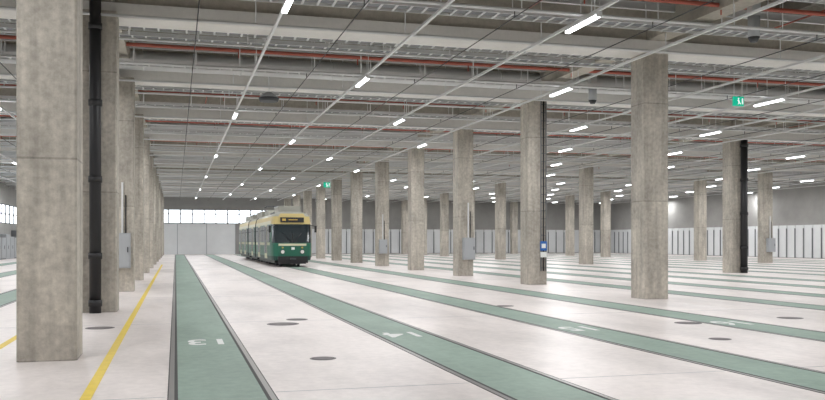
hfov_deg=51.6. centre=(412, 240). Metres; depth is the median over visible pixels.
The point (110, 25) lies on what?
concrete column
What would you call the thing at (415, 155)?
concrete column
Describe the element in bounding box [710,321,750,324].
floor number
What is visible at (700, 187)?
concrete column
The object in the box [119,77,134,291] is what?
concrete column
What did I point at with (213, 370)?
track
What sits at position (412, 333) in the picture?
floor number
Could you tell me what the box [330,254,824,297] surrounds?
track
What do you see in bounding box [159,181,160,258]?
concrete column
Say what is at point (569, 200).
concrete column
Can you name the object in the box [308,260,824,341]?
track
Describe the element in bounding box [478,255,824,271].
track
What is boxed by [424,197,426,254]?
concrete column
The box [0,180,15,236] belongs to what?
wall
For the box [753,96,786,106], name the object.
light fixture
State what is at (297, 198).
concrete column
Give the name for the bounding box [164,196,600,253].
wall
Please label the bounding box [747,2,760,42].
sensor
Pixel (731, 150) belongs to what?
concrete column
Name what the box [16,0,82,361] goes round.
concrete column
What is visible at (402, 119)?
light fixture
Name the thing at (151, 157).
concrete column
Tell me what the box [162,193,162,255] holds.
concrete column
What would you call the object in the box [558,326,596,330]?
floor number
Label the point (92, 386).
floor line
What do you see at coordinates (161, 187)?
concrete column
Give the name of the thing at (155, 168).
concrete column
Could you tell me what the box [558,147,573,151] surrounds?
light fixture
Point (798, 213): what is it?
wall
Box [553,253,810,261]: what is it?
track
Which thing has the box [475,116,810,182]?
girder
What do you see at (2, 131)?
concrete beam
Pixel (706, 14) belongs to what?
girder
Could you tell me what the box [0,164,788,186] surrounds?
concrete beam
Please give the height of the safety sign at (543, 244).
0.590 m
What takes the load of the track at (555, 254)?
on the floor
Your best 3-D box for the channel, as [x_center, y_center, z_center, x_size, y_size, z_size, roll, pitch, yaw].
[6.748,-6.425,53.499,71.500,0.950,100.800,0,0,-15]
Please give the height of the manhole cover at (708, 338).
0.017 m
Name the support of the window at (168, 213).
in the wall at (179, 238)
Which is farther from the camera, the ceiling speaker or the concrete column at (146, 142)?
the concrete column at (146, 142)
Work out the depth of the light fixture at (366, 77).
25.75 m
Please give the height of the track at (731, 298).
0.015 m
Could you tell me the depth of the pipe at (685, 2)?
28.54 m
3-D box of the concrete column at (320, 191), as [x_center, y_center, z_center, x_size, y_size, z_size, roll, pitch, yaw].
[-8.417,-1.790,78.246,0.750,6.780,0.750,0,0,-16]
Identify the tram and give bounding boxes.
[239,206,316,265]
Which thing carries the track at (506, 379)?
on the floor
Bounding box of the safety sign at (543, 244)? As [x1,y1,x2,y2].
[540,241,546,256]
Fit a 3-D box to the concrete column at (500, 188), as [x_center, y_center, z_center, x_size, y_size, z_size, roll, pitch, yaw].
[7.659,-1.790,74.351,0.750,6.780,0.750,0,0,-16]
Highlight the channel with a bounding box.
[2,0,824,87]
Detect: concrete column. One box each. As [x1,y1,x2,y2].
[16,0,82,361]
[83,9,118,312]
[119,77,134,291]
[135,114,143,279]
[144,137,149,272]
[150,153,153,267]
[154,165,156,263]
[157,174,158,261]
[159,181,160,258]
[161,187,161,257]
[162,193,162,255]
[163,197,163,254]
[284,197,290,205]
[293,195,300,205]
[303,189,311,256]
[316,184,324,258]
[331,178,341,260]
[351,170,361,262]
[375,160,388,265]
[401,200,407,253]
[408,146,423,269]
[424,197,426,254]
[440,193,448,255]
[453,129,472,275]
[473,189,474,237]
[495,181,505,258]
[510,200,517,253]
[520,100,546,284]
[565,195,573,255]
[579,165,592,263]
[601,189,610,256]
[631,53,667,298]
[694,179,706,260]
[723,139,740,272]
[758,170,772,262]
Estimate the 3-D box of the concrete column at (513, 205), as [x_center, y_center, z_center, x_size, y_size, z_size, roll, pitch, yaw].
[12.979,-1.790,109.241,0.750,6.780,0.750,0,0,-15]
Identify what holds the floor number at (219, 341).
on the track at (213, 370)
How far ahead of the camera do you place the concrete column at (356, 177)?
62.37 m
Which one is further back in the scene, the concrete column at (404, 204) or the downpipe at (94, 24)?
the concrete column at (404, 204)
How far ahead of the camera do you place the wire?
33.74 m
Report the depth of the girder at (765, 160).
61.04 m
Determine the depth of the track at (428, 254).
49.60 m
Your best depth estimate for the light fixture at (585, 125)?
36.51 m
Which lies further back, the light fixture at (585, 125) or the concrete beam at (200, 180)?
the concrete beam at (200, 180)
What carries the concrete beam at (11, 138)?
attached to the ceiling
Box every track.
[0,262,15,265]
[0,270,15,277]
[0,289,15,307]
[167,255,278,399]
[206,255,617,399]
[233,254,824,393]
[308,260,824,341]
[312,255,824,310]
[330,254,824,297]
[362,254,824,288]
[389,254,824,281]
[428,254,824,275]
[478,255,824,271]
[486,254,824,268]
[490,253,824,266]
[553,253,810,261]
[555,254,824,263]
[612,254,821,260]
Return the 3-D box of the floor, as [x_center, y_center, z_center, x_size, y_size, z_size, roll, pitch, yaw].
[7.082,1.750,52.295,72.200,0.300,115.600,0,0,-15]
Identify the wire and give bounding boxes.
[0,0,824,203]
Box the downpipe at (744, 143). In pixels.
[740,140,747,272]
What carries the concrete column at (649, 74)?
on the floor
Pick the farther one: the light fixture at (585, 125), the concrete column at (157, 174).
the concrete column at (157, 174)
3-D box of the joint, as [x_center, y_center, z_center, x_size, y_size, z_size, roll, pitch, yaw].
[6.854,1.604,53.119,71.400,0.012,96.612,0,0,-15]
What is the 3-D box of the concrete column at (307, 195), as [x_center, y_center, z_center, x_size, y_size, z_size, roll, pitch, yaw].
[-10.568,-1.790,86.004,0.750,6.780,0.750,0,0,-15]
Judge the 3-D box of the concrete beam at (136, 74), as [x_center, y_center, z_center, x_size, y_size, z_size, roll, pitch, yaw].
[12.200,-6.040,33.841,71.600,1.720,0.840,0,0,-16]
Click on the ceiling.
(788, 4)
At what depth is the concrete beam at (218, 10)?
22.25 m
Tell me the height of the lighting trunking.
2.000 m
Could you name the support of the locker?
on the floor
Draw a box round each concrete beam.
[0,0,824,70]
[0,22,824,116]
[0,88,824,142]
[0,129,824,160]
[0,136,824,171]
[0,158,823,180]
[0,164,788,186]
[0,175,722,191]
[6,182,690,195]
[162,190,630,198]
[163,192,615,201]
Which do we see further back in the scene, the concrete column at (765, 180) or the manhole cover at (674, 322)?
the concrete column at (765, 180)
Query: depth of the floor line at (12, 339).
13.42 m
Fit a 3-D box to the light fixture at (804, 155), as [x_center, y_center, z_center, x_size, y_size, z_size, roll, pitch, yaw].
[22.037,-4.840,49.074,0.120,0.120,1.600,0,0,-16]
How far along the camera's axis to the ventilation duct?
31.05 m
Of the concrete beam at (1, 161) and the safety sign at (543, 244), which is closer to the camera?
the safety sign at (543, 244)
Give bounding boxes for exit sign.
[323,171,329,187]
[732,96,743,105]
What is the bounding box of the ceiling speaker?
[258,56,278,102]
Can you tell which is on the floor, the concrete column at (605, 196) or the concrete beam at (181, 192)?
the concrete column at (605, 196)
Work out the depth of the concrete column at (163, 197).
97.19 m
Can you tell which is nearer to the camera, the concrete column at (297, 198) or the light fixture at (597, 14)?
the light fixture at (597, 14)
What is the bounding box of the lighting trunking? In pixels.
[0,0,824,204]
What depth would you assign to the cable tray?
28.90 m
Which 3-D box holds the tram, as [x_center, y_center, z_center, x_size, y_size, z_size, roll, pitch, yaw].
[-11.177,-0.407,66.124,2.921,3.984,29.375,0,0,-15]
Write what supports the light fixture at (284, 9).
attached to the lighting trunking
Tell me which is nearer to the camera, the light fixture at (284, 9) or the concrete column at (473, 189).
the light fixture at (284, 9)
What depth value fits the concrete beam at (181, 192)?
101.70 m
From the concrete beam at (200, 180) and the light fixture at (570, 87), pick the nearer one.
the light fixture at (570, 87)
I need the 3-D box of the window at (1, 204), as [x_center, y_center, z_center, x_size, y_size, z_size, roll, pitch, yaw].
[-32.504,-2.500,60.515,0.100,1.800,74.080,0,0,-15]
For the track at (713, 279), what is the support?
on the floor
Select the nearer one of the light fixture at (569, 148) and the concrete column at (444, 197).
the light fixture at (569, 148)
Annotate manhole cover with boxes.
[85,326,114,328]
[267,322,298,325]
[286,318,307,320]
[310,357,335,359]
[674,322,701,323]
[708,338,731,339]
[776,317,803,318]
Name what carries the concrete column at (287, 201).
on the floor
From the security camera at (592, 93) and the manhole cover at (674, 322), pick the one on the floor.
the manhole cover at (674, 322)
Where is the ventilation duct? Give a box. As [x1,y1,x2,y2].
[0,31,824,194]
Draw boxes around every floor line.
[0,336,15,348]
[79,265,162,399]
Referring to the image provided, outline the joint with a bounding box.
[96,254,820,399]
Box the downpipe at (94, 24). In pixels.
[88,0,101,313]
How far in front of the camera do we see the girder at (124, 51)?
25.23 m
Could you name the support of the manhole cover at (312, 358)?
on the floor
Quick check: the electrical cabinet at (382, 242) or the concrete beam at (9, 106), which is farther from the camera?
the electrical cabinet at (382, 242)
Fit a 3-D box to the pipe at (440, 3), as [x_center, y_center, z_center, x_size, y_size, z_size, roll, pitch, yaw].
[6.829,-5.940,53.210,71.500,1.920,102.470,0,0,-15]
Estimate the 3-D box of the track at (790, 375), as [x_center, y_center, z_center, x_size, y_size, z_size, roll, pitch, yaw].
[-5.804,1.603,47.424,1.084,0.015,111.500,0,0,-15]
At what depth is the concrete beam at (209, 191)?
93.26 m
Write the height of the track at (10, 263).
0.015 m
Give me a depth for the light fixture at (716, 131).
38.27 m
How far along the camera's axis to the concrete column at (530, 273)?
31.35 m
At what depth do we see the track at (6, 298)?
24.14 m
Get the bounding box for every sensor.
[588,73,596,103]
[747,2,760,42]
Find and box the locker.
[0,230,15,259]
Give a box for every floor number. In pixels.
[188,339,223,344]
[382,332,422,337]
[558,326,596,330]
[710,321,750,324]
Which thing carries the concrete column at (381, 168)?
on the floor
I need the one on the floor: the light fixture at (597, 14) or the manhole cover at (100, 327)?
the manhole cover at (100, 327)
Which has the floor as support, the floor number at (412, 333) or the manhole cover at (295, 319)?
the manhole cover at (295, 319)
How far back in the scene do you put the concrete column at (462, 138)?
39.10 m
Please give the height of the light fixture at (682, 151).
0.120 m
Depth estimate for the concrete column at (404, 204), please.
105.00 m
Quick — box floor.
[0,253,824,399]
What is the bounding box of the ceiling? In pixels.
[5,0,824,73]
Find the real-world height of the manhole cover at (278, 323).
0.017 m
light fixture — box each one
[232,110,237,118]
[281,0,292,13]
[355,74,369,87]
[393,117,405,124]
[417,142,427,147]
[549,85,573,96]
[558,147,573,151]
[564,11,601,33]
[569,124,588,131]
[668,150,683,154]
[699,130,722,136]
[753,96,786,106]
[786,154,806,158]
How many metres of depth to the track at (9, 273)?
41.96 m
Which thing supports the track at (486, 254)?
on the floor
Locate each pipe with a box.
[0,0,824,175]
[0,0,824,202]
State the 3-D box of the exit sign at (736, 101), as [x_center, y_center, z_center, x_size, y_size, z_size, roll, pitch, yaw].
[10.665,-5.660,27.962,0.380,2.480,0.090,0,0,-16]
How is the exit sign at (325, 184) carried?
hanging from the ceiling
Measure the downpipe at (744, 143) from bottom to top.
6.700 m
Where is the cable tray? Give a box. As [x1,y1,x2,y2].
[0,0,824,199]
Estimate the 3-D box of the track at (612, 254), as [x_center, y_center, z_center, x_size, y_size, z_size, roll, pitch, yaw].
[35.969,1.603,59.008,1.084,0.015,111.500,0,0,-15]
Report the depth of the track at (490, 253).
66.53 m
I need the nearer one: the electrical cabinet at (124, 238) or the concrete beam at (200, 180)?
the electrical cabinet at (124, 238)
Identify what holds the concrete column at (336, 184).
on the floor
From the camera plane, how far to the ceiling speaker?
27.86 m
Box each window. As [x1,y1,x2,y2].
[0,203,15,224]
[164,209,265,223]
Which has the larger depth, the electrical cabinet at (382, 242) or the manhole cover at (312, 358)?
the electrical cabinet at (382, 242)
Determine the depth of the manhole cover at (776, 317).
17.79 m
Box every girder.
[101,0,154,157]
[307,0,764,185]
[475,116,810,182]
[707,160,807,171]
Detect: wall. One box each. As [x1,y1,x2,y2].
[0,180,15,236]
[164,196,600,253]
[611,181,824,258]
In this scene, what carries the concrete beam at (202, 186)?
attached to the ceiling
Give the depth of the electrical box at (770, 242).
62.14 m
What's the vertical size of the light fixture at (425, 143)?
0.120 m
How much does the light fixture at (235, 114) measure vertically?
0.120 m
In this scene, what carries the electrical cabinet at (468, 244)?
attached to the concrete column at (462, 138)
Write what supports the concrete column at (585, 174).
on the floor
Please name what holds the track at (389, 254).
on the floor
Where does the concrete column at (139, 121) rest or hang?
on the floor

